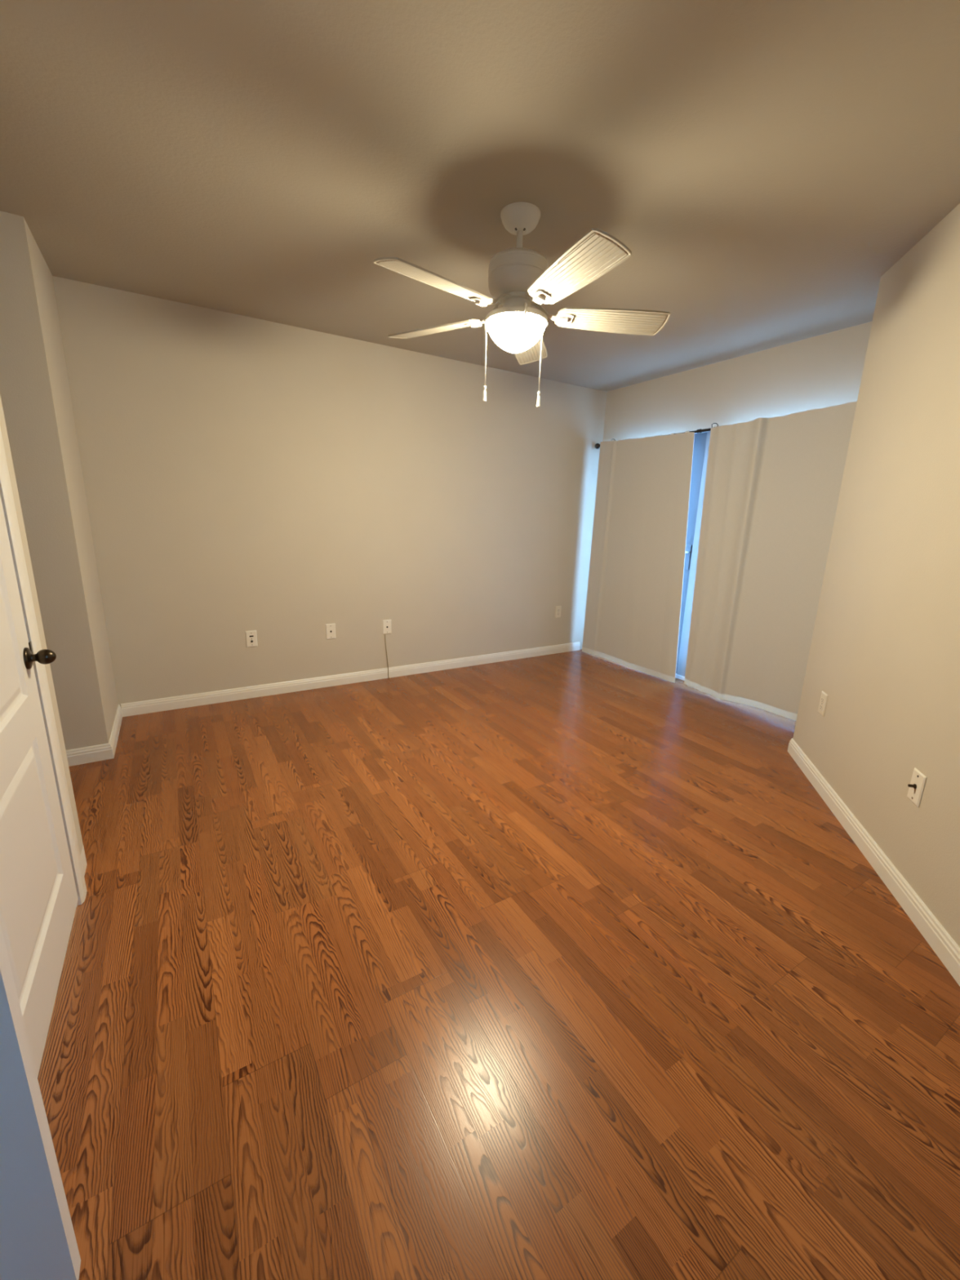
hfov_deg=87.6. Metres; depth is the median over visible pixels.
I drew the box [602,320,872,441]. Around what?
wall
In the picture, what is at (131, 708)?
baseboard
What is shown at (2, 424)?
wall
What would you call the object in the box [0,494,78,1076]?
door
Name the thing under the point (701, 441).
window
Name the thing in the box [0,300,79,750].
wall
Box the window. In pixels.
[675,431,710,680]
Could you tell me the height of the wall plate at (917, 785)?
0.116 m
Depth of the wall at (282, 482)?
3.48 m
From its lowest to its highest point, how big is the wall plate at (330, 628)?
0.116 m
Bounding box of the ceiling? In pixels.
[0,0,959,391]
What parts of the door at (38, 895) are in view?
knob, latch plate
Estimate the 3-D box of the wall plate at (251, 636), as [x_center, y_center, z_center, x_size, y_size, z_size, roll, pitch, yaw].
[-1.581,-0.007,3.467,0.072,0.116,0.014,-7,16,-31]
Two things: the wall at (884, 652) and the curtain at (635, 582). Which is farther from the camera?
the curtain at (635, 582)
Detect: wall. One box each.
[0,210,118,747]
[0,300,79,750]
[0,395,83,906]
[52,275,606,708]
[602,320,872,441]
[792,203,959,947]
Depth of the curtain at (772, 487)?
3.38 m
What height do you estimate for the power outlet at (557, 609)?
0.116 m
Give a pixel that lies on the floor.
(563, 966)
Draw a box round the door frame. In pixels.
[0,426,87,905]
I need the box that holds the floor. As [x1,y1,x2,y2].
[37,648,959,1279]
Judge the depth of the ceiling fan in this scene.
1.93 m
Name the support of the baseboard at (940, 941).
attached to the wall at (884, 652)
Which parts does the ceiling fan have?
blade, blade, blade arm, pull knob, pull chain, blade arm, lamp shade, blade, pull knob, blade arm, pull chain, blade arm, blade, blade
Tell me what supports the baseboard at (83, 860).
attached to the wall at (2, 424)
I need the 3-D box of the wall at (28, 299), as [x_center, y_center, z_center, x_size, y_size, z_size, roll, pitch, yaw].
[-2.132,-0.625,2.587,0.120,2.440,0.634,-7,16,-31]
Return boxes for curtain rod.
[595,422,718,448]
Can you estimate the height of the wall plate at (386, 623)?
0.116 m
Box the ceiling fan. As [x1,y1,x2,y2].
[373,201,670,407]
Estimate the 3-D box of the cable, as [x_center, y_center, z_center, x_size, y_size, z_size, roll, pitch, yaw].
[-0.741,0.130,4.016,0.047,0.372,0.011,7,15,20]
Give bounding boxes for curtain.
[582,430,694,682]
[684,400,857,720]
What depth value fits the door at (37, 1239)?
0.76 m
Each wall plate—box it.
[244,630,257,647]
[325,623,336,639]
[382,619,391,634]
[906,767,926,807]
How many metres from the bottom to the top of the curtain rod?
0.118 m
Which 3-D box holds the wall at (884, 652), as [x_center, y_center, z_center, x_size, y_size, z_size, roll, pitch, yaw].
[1.740,-0.254,1.519,0.457,2.440,3.151,6,14,16]
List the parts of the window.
lock plate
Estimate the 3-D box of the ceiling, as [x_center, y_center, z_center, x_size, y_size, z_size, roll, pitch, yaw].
[0.959,-1.233,0.044,5.432,0.120,8.017,-7,16,-31]
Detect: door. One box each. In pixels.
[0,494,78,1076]
[0,923,80,1279]
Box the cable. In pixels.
[384,633,390,678]
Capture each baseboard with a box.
[66,641,580,766]
[80,845,86,875]
[787,737,959,986]
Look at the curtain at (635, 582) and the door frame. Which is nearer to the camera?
the door frame
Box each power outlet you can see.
[555,605,561,617]
[817,690,827,716]
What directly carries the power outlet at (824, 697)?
attached to the wall at (884, 652)

